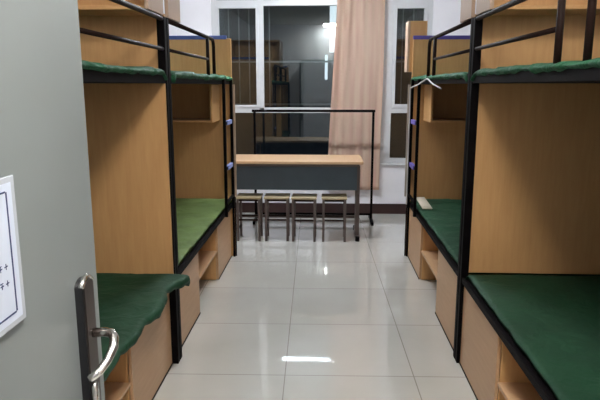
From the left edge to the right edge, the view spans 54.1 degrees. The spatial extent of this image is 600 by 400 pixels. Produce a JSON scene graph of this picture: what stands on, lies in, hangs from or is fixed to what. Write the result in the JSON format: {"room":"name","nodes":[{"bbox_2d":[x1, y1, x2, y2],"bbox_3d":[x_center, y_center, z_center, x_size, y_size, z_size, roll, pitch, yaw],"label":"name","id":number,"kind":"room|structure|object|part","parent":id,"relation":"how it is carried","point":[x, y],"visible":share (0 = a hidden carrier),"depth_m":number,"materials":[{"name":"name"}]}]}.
{"room":"dormitory","nodes":[
{"label":"dormitory","id":0,"kind":"room"},
{"bbox_2d":[163,0,176,35],"bbox_3d":[-1.650,-0.639,3.751,0.100,2.920,6.780,0,11,2],"label":"wall","id":1,"kind":"structure","parent":0,"point":[172,29],"depth_m":6.70,"materials":[{"name":"white paint"}]},
{"bbox_2d":[127,212,501,399],"bbox_3d":[0.090,1.032,3.073,3.660,0.100,8.840,0,11,2],"label":"floor","id":2,"kind":"structure","parent":0,"point":[303,318],"depth_m":3.88,"materials":[{"name":"tile"}]},
{"bbox_2d":[78,0,179,399],"bbox_3d":[-1.169,-0.037,2.124,0.926,2.360,2.128,0,11,2],"label":"bunk bed","id":3,"kind":"object","parent":2,"relation":"on","point":[128,129],"visible":0.41,"depth_m":3.07,"materials":[{"name":"black paint"}]},
{"bbox_2d":[78,5,146,15],"bbox_3d":[-1.144,-1.141,2.822,0.860,0.460,0.274,0,11,2],"label":"box shelf","id":4,"kind":"object","parent":3,"relation":"attached to","point":[83,10],"depth_m":2.82,"materials":[{"name":"brown wood"}]},
{"bbox_2d":[104,382,129,399],"bbox_3d":[-1.171,0.885,2.303,0.801,0.018,0.684,0,11,2],"label":"shoe shelf","id":5,"kind":"object","parent":3,"relation":"attached to","point":[113,390],"depth_m":2.56,"materials":[{"name":"brown wood"}]},
{"bbox_3d":[-0.751,-0.433,2.030,0.030,0.050,2.038,0,11,2],"label":"rail","id":6,"kind":"part","parent":3,"relation":"part of","materials":[{"name":"black paint"}]},
{"bbox_2d":[82,60,167,80],"bbox_3d":[-1.152,-0.455,2.035,0.884,0.065,2.008,0,11,2],"label":"mattress","id":7,"kind":"object","parent":3,"relation":"on","point":[96,66],"visible":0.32,"depth_m":2.36,"materials":[{"name":"green fabric"}]},
{"bbox_3d":[-0.731,-0.659,2.347,0.025,0.297,1.337,0,11,2],"label":"guard rail","id":8,"kind":"part","parent":3,"relation":"part of","materials":[{"name":"brown metal"}]},
{"bbox_2d":[96,273,189,381],"bbox_3d":[-1.114,0.615,2.242,0.961,0.093,2.008,0,11,2],"label":"mattress","id":9,"kind":"object","parent":3,"relation":"on","point":[128,302],"visible":0.41,"depth_m":2.75,"materials":[{"name":"green fabric"}]},
{"bbox_3d":[-0.746,0.757,2.962,0.016,0.474,0.658,0,11,2],"label":"panel","id":10,"kind":"part","parent":3,"relation":"part of","materials":[{"name":"brown wood"}]},
{"bbox_3d":[-0.708,-0.004,3.171,0.040,1.895,0.040,0,11,2],"label":"post","id":11,"kind":"part","parent":3,"relation":"part of","materials":[{"name":"black metal"}]},
{"bbox_2d":[161,0,236,359],"bbox_3d":[-1.078,-0.444,4.215,0.926,2.360,2.128,0,11,2],"label":"bunk bed","id":12,"kind":"object","parent":2,"relation":"on","point":[202,112],"visible":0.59,"depth_m":5.12,"materials":[{"name":"black paint"}]},
{"bbox_3d":[-0.706,-0.014,3.222,0.040,1.895,0.040,0,11,2],"label":"post","id":13,"kind":"part","parent":12,"relation":"part of","materials":[{"name":"black metal"}]},
{"bbox_3d":[-0.714,0.613,3.702,0.016,0.474,0.658,0,11,2],"label":"panel","id":14,"kind":"part","parent":12,"relation":"part of","materials":[{"name":"brown wood"}]},
{"bbox_3d":[-0.671,-0.930,3.739,0.025,0.297,1.337,0,11,2],"label":"guard rail","id":15,"kind":"part","parent":12,"relation":"part of","materials":[{"name":"brown metal"}]},
{"bbox_2d":[173,118,219,122],"bbox_3d":[-1.100,-0.686,5.045,0.770,0.018,0.360,0,11,2],"label":"wall shelf","id":16,"kind":"object","parent":12,"relation":"attached to","point":[175,120],"depth_m":4.87,"materials":[{"name":"brown wood"}]},
{"bbox_3d":[-0.661,-0.840,4.118,0.030,0.050,2.038,0,11,2],"label":"rail","id":17,"kind":"part","parent":12,"relation":"part of","materials":[{"name":"black paint"}]},
{"bbox_2d":[171,70,232,83],"bbox_3d":[-1.060,-0.860,4.139,0.887,0.080,2.008,0,11,2],"label":"mattress","id":18,"kind":"object","parent":12,"relation":"on","point":[175,74],"visible":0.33,"depth_m":3.65,"materials":[{"name":"green fabric"}]},
{"bbox_2d":[176,198,231,264],"bbox_3d":[-1.078,0.195,4.345,0.851,0.073,2.008,0,11,2],"label":"mattress","id":19,"kind":"object","parent":12,"relation":"on","point":[195,216],"visible":0.31,"depth_m":4.47,"materials":[{"name":"green fabric"}]},
{"bbox_3d":[-0.661,0.232,4.327,0.030,0.032,2.038,0,11,2],"label":"rail","id":20,"kind":"part","parent":12,"relation":"part of","materials":[{"name":"black metal"}]},
{"bbox_2d":[198,251,216,279],"bbox_3d":[-1.081,0.478,4.394,0.801,0.018,0.684,0,11,2],"label":"shoe shelf","id":21,"kind":"object","parent":12,"relation":"attached to","point":[205,258],"depth_m":4.47,"materials":[{"name":"brown wood"}]},
{"bbox_2d":[209,84,219,119],"bbox_3d":[-0.724,-0.835,5.000,0.018,0.292,0.360,0,11,2],"label":"shelf","id":22,"kind":"object","parent":12,"relation":"attached to","point":[214,88],"depth_m":4.94,"materials":[{"name":"brown wood"}]},
{"bbox_3d":[-0.655,0.350,5.052,0.016,0.474,0.656,0,11,2],"label":"panel","id":23,"kind":"part","parent":12,"relation":"part of","materials":[{"name":"brown wood"}]},
{"bbox_3d":[-0.606,-0.269,5.277,0.016,1.610,0.022,0,11,2],"label":"post","id":24,"kind":"part","parent":12,"relation":"part of","materials":[{"name":"black metal"}]},
{"bbox_2d":[236,193,262,240],"bbox_3d":[-0.515,0.173,6.032,0.256,0.454,0.240,0,11,2],"label":"stool","id":25,"kind":"object","parent":2,"relation":"on","point":[240,197],"visible":0.98,"depth_m":5.94,"materials":[{"name":"brown wood"}]},
{"bbox_3d":[-0.627,0.203,5.934,0.024,0.433,0.024,0,11,2],"label":"leg","id":26,"kind":"part","parent":25,"relation":"part of","materials":[{"name":"grey metal"}]},
{"bbox_3d":[-0.618,0.162,6.142,0.024,0.433,0.024,0,11,2],"label":"leg","id":27,"kind":"part","parent":25,"relation":"part of","materials":[{"name":"grey metal"}]},
{"bbox_3d":[-0.515,-0.019,5.994,0.228,0.021,0.228,0,11,2],"label":"seat frame","id":28,"kind":"part","parent":25,"relation":"part of","materials":[{"name":"brown metal"}]},
{"bbox_3d":[-0.515,-0.040,5.990,0.256,0.020,0.240,0,11,2],"label":"seat","id":29,"kind":"part","parent":25,"relation":"part of","materials":[{"name":"brown wood"}]},
{"bbox_3d":[-0.411,0.205,5.925,0.024,0.433,0.024,0,11,2],"label":"leg","id":30,"kind":"part","parent":25,"relation":"part of","materials":[{"name":"grey metal"}]},
{"bbox_3d":[-0.402,0.164,6.133,0.024,0.433,0.024,0,11,2],"label":"leg","id":31,"kind":"part","parent":25,"relation":"part of","materials":[{"name":"grey metal"}]},
{"bbox_2d":[264,193,289,240],"bbox_3d":[-0.232,0.174,6.030,0.256,0.454,0.240,0,11,1],"label":"stool","id":32,"kind":"object","parent":2,"relation":"on","point":[268,197],"visible":1,"depth_m":5.92,"materials":[{"name":"grey metal"}]},
{"bbox_3d":[-0.342,0.204,5.930,0.024,0.433,0.024,0,11,1],"label":"leg","id":33,"kind":"part","parent":32,"relation":"part of","materials":[{"name":"grey metal"}]},
{"bbox_3d":[-0.337,0.163,6.138,0.024,0.433,0.024,0,11,1],"label":"leg","id":34,"kind":"part","parent":32,"relation":"part of","materials":[{"name":"grey metal"}]},
{"bbox_3d":[-0.232,-0.018,5.992,0.228,0.021,0.228,0,11,1],"label":"seat frame","id":35,"kind":"part","parent":32,"relation":"part of","materials":[{"name":"brown metal"}]},
{"bbox_3d":[-0.232,-0.039,5.988,0.256,0.020,0.240,0,11,1],"label":"seat","id":36,"kind":"part","parent":32,"relation":"part of","materials":[{"name":"brown wood"}]},
{"bbox_3d":[-0.126,0.205,5.925,0.024,0.433,0.024,0,11,1],"label":"leg","id":37,"kind":"part","parent":32,"relation":"part of","materials":[{"name":"grey metal"}]},
{"bbox_3d":[-0.121,0.164,6.133,0.024,0.433,0.024,0,11,1],"label":"leg","id":38,"kind":"part","parent":32,"relation":"part of","materials":[{"name":"grey metal"}]},
{"bbox_2d":[236,154,363,241],"bbox_3d":[-0.062,-0.037,6.167,1.400,0.815,0.595,0,11,2],"label":"desk","id":39,"kind":"object","parent":2,"relation":"on","point":[254,171],"visible":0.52,"depth_m":5.88,"materials":[{"name":"metal"}]},
{"bbox_3d":[-0.061,-0.233,5.884,1.263,0.267,0.015,0,11,2],"label":"panel","id":40,"kind":"part","parent":39,"relation":"part of","materials":[{"name":"grey metal"}]},
{"bbox_3d":[-0.062,-0.392,6.067,1.322,0.026,0.507,0,11,2],"label":"frame","id":41,"kind":"part","parent":39,"relation":"part of","materials":[{"name":"grey metal"}]},
{"bbox_3d":[0.585,0.004,5.976,0.040,0.717,0.040,0,11,2],"label":"leg","id":42,"kind":"part","parent":39,"relation":"part of","materials":[{"name":"grey metal"}]},
{"bbox_2d":[291,193,316,241],"bbox_3d":[0.045,0.178,6.008,0.256,0.454,0.240,1,11,3],"label":"stool","id":43,"kind":"object","parent":2,"relation":"on","point":[296,197],"visible":1,"depth_m":5.91,"materials":[{"name":"brown wood"}]},
{"bbox_3d":[-0.069,0.207,5.912,0.024,0.433,0.024,1,11,3],"label":"leg","id":44,"kind":"part","parent":43,"relation":"part of","materials":[{"name":"grey metal"}]},
{"bbox_3d":[-0.057,0.167,6.120,0.024,0.433,0.024,1,11,3],"label":"leg","id":45,"kind":"part","parent":43,"relation":"part of","materials":[{"name":"grey metal"}]},
{"bbox_3d":[0.045,-0.014,5.971,0.228,0.021,0.228,1,11,3],"label":"seat frame","id":46,"kind":"part","parent":43,"relation":"part of","materials":[{"name":"brown metal"}]},
{"bbox_3d":[0.045,-0.035,5.967,0.256,0.020,0.240,1,11,3],"label":"seat","id":47,"kind":"part","parent":43,"relation":"part of","materials":[{"name":"brown wood"}]},
{"bbox_3d":[0.146,0.209,5.900,0.024,0.433,0.024,1,11,3],"label":"leg","id":48,"kind":"part","parent":43,"relation":"part of","materials":[{"name":"grey metal"}]},
{"bbox_2d":[252,110,374,225],"bbox_3d":[0.149,-0.386,6.730,1.390,1.285,0.440,0,11,2],"label":"rack","id":49,"kind":"object","parent":2,"relation":"on","point":[253,111],"visible":0.81,"depth_m":6.67,"materials":[{"name":"black metal"}]},
{"bbox_3d":[-0.515,-0.400,6.756,0.026,1.247,0.026,0,11,2],"label":"rack post","id":50,"kind":"part","parent":49,"relation":"part of","materials":[{"name":"black metal"}]},
{"bbox_3d":[0.824,-0.389,6.700,0.026,1.247,0.026,0,11,2],"label":"rack post","id":51,"kind":"part","parent":49,"relation":"part of","materials":[{"name":"black metal"}]},
{"bbox_2d":[322,194,346,241],"bbox_3d":[0.348,0.179,6.000,0.256,0.454,0.240,0,11,2],"label":"stool","id":52,"kind":"object","parent":2,"relation":"on","point":[325,197],"visible":1,"depth_m":5.89,"materials":[{"name":"grey metal"}]},
{"bbox_3d":[0.235,0.209,5.903,0.024,0.433,0.024,0,11,2],"label":"leg","id":53,"kind":"part","parent":52,"relation":"part of","materials":[{"name":"grey metal"}]},
{"bbox_3d":[0.348,-0.034,5.959,0.256,0.020,0.240,0,11,2],"label":"seat","id":54,"kind":"part","parent":52,"relation":"part of","materials":[{"name":"brown wood"}]},
{"bbox_3d":[0.348,-0.013,5.963,0.228,0.021,0.228,0,11,2],"label":"seat frame","id":55,"kind":"part","parent":52,"relation":"part of","materials":[{"name":"brown metal"}]},
{"bbox_3d":[0.460,0.170,6.102,0.024,0.433,0.024,0,11,2],"label":"leg","id":56,"kind":"part","parent":52,"relation":"part of","materials":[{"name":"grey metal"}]},
{"bbox_3d":[0.451,0.211,5.894,0.024,0.433,0.024,0,11,2],"label":"leg","id":57,"kind":"part","parent":52,"relation":"part of","materials":[{"name":"grey metal"}]},
{"bbox_2d":[404,0,549,358],"bbox_3d":[1.368,-0.454,4.268,0.945,2.360,2.294,0,11,2],"label":"bunk bed","id":58,"kind":"object","parent":2,"relation":"on","point":[438,117],"visible":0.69,"depth_m":5.10,"materials":[{"name":"black paint"}]},
{"bbox_3d":[0.989,-0.270,5.285,0.016,1.610,0.022,0,11,2],"label":"post","id":59,"kind":"part","parent":58,"relation":"part of","materials":[{"name":"black metal"}]},
{"bbox_3d":[0.992,0.349,5.057,0.016,0.474,0.656,0,11,2],"label":"panel","id":60,"kind":"part","parent":58,"relation":"part of","materials":[{"name":"brown wood"}]},
{"bbox_2d":[406,78,441,203],"bbox_3d":[0.929,-0.392,4.569,0.043,1.083,1.086,0,11,0],"label":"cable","id":61,"kind":"object","parent":58,"relation":"attached to","point":[426,78],"visible":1,"depth_m":5.06,"materials":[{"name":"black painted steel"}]},
{"bbox_2d":[423,84,433,119],"bbox_3d":[1.093,-0.835,4.998,0.018,0.292,0.360,0,11,2],"label":"shelf","id":62,"kind":"object","parent":58,"relation":"attached to","point":[428,89],"depth_m":4.94,"materials":[{"name":"brown wood"}]},
{"bbox_2d":[421,251,437,278],"bbox_3d":[1.368,0.483,4.365,0.818,0.018,0.684,0,11,2],"label":"shoe shelf","id":63,"kind":"object","parent":58,"relation":"attached to","point":[431,257],"depth_m":4.47,"materials":[{"name":"brown wood"}]},
{"bbox_3d":[0.956,0.231,4.333,0.030,0.032,2.038,0,11,2],"label":"rail","id":64,"kind":"part","parent":58,"relation":"part of","materials":[{"name":"black metal"}]},
{"bbox_2d":[410,72,467,82],"bbox_3d":[1.358,-0.853,4.112,0.882,0.067,2.008,0,11,2],"label":"mattress","id":65,"kind":"object","parent":58,"relation":"on","point":[457,75],"visible":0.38,"depth_m":3.64,"materials":[{"name":"green fabric"}]},
{"bbox_3d":[0.956,-0.841,4.124,0.030,0.050,2.038,0,11,2],"label":"rail","id":66,"kind":"part","parent":58,"relation":"part of","materials":[{"name":"black paint"}]},
{"bbox_2d":[423,118,465,122],"bbox_3d":[1.468,-0.679,5.012,0.770,0.018,0.360,0,11,2],"label":"wall shelf","id":67,"kind":"object","parent":58,"relation":"attached to","point":[425,120],"depth_m":4.85,"materials":[{"name":"brown wood"}]},
{"bbox_3d":[0.934,0.612,3.707,0.016,0.474,0.658,0,11,2],"label":"panel","id":68,"kind":"part","parent":58,"relation":"part of","materials":[{"name":"brown wood"}]},
{"bbox_3d":[0.936,-0.931,3.745,0.025,0.297,1.337,0,11,2],"label":"guard rail","id":69,"kind":"part","parent":58,"relation":"part of","materials":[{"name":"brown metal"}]},
{"bbox_3d":[0.913,-0.015,3.228,0.040,1.895,0.040,0,11,2],"label":"post","id":70,"kind":"part","parent":58,"relation":"part of","materials":[{"name":"black metal"}]},
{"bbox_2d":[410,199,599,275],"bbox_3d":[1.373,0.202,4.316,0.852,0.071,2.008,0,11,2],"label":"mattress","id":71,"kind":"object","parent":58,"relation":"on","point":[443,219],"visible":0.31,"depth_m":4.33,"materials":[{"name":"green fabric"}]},
{"bbox_2d":[417,197,431,208],"bbox_3d":[1.051,0.025,4.992,0.080,0.012,0.480,1,11,4],"label":"folded paper","id":72,"kind":"object","parent":71,"relation":"on","point":[422,201],"visible":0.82,"depth_m":4.94,"materials":[{"name":"beige paper"}]},
{"bbox_2d":[455,0,599,399],"bbox_3d":[1.281,-0.031,2.095,0.930,2.360,2.128,0,11,2],"label":"bunk bed","id":73,"kind":"object","parent":2,"relation":"on","point":[531,204],"visible":0.92,"depth_m":3.09,"materials":[{"name":"black paint"}]},
{"bbox_3d":[0.911,-0.005,3.177,0.040,1.895,0.040,0,11,2],"label":"post","id":74,"kind":"part","parent":73,"relation":"part of","materials":[{"name":"black metal"}]},
{"bbox_3d":[0.902,0.756,2.967,0.016,0.474,0.658,0,11,2],"label":"panel","id":75,"kind":"part","parent":73,"relation":"part of","materials":[{"name":"brown wood"}]},
{"bbox_3d":[0.865,0.638,2.244,0.030,0.032,2.038,0,11,2],"label":"rail","id":76,"kind":"part","parent":73,"relation":"part of","materials":[{"name":"black paint"}]},
{"bbox_2d":[497,382,541,399],"bbox_3d":[1.277,0.891,2.275,0.818,0.018,0.684,0,11,2],"label":"shoe shelf","id":77,"kind":"object","parent":73,"relation":"attached to","point":[510,390],"depth_m":2.54,"materials":[{"name":"brown wood"}]},
{"bbox_2d":[465,275,599,399],"bbox_3d":[1.283,0.614,2.215,0.850,0.064,2.008,0,11,2],"label":"mattress","id":78,"kind":"object","parent":73,"relation":"on","point":[554,321],"visible":0.96,"depth_m":2.53,"materials":[{"name":"green fabric"}]},
{"bbox_2d":[470,58,599,80],"bbox_3d":[1.267,-0.447,2.008,0.881,0.068,2.008,0,11,2],"label":"mattress","id":79,"kind":"object","parent":73,"relation":"on","point":[535,68],"visible":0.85,"depth_m":2.06,"materials":[{"name":"green fabric"}]},
{"bbox_3d":[0.865,-0.434,2.036,0.030,0.050,2.038,0,11,2],"label":"rail","id":80,"kind":"part","parent":73,"relation":"part of","materials":[{"name":"black paint"}]},
{"bbox_3d":[0.875,-0.660,2.354,0.025,0.297,1.337,0,11,2],"label":"guard rail","id":81,"kind":"part","parent":73,"relation":"part of","materials":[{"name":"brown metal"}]},
{"bbox_2d":[491,5,599,15],"bbox_3d":[1.334,-1.135,2.792,0.860,0.460,0.274,0,11,2],"label":"box shelf","id":82,"kind":"object","parent":73,"relation":"attached to","point":[517,10],"depth_m":2.78,"materials":[{"name":"brown wood"}]},
{"bbox_2d":[177,0,470,203],"bbox_3d":[0.276,-1.283,7.060,3.660,2.920,0.120,0,11,2],"label":"wall","id":83,"kind":"structure","parent":0,"point":[194,14],"depth_m":6.93,"materials":[{"name":"white paint"}]},
{"bbox_2d":[232,9,256,104],"label":"bars","id":84,"kind":"object","parent":83,"relation":"in","point":[239,61],"depth_m":7.28,"materials":[{"name":"grey metal"}]},
{"bbox_2d":[264,6,333,106],"label":"bars","id":85,"kind":"object","parent":83,"relation":"in","point":[269,62],"depth_m":7.26,"materials":[{"name":"grey metal"}]},
{"bbox_2d":[211,0,432,161],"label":"window","id":86,"kind":"structure","parent":83,"relation":"in","point":[389,106],"depth_m":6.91,"materials":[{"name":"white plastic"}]},
{"bbox_3d":[-0.737,-1.698,6.992,0.495,1.176,0.051,0,11,2],"label":"sash","id":87,"kind":"part","parent":86,"relation":"part of","materials":[{"name":"white plastic"}]},
{"bbox_3d":[1.284,-1.681,6.907,0.390,1.176,0.051,0,11,2],"label":"sash","id":88,"kind":"part","parent":86,"relation":"part of","materials":[{"name":"white plastic"}]},
{"bbox_2d":[239,202,405,213],"bbox_3d":[0.273,0.101,7.261,3.460,0.125,0.014,0,11,2],"label":"baseboard","id":89,"kind":"structure","parent":83,"relation":"attached to","point":[246,207],"depth_m":7.25,"materials":[{"name":"brown tile"}]},
{"bbox_2d":[328,0,384,189],"bbox_3d":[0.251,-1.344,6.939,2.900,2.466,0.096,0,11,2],"label":"curtain","id":90,"kind":"object","parent":83,"relation":"hanging from","point":[357,82],"visible":0.86,"depth_m":6.89,"materials":[{"name":"pink fabric"}]},
{"bbox_2d":[380,162,404,164],"bbox_3d":[0.245,-0.446,7.155,2.625,0.030,0.055,0,11,2],"label":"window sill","id":91,"kind":"structure","parent":83,"relation":"attached to","point":[381,163],"depth_m":7.09,"materials":[{"name":"white plastic"}]},
{"bbox_2d":[396,9,404,103],"label":"bars","id":92,"kind":"object","parent":83,"relation":"in","point":[401,61],"depth_m":7.18,"materials":[{"name":"grey metal"}]},
{"bbox_3d":[-0.018,0.035,0.293,3.660,2.920,0.120,0,11,2],"label":"wall","id":93,"kind":"structure","parent":0,"visible":0},
{"bbox_2d":[0,0,118,399],"bbox_3d":[-0.464,0.343,0.934,0.127,2.050,0.920,0,11,1],"label":"door","id":94,"kind":"structure","parent":93,"relation":"in","point":[55,352],"depth_m":1.12,"materials":[{"name":"grey paint"}]},
{"bbox_2d":[0,175,25,337],"bbox_3d":[-0.480,0.113,0.834,0.004,0.250,0.332,0,11,1],"label":"notice sheet","id":95,"kind":"object","parent":94,"relation":"attached to","point":[12,299],"visible":1,"depth_m":0.96,"materials":[{"name":"grey paper"}]},
{"bbox_3d":[-0.468,0.341,1.300,0.017,0.354,0.060,0,11,1],"label":"lock plate","id":96,"kind":"part","parent":94,"relation":"part of","materials":[{"name":"black"}]},
{"bbox_3d":[-0.458,0.340,1.300,0.003,0.344,0.048,0,11,1],"label":"plate","id":97,"kind":"part","parent":94,"relation":"part of","materials":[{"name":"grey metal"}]},
{"bbox_3d":[-0.427,0.328,1.254,0.070,0.077,0.116,0,11,1],"label":"handle","id":98,"kind":"part","parent":94,"relation":"part of","materials":[{"name":"silver metal"}]}
]}

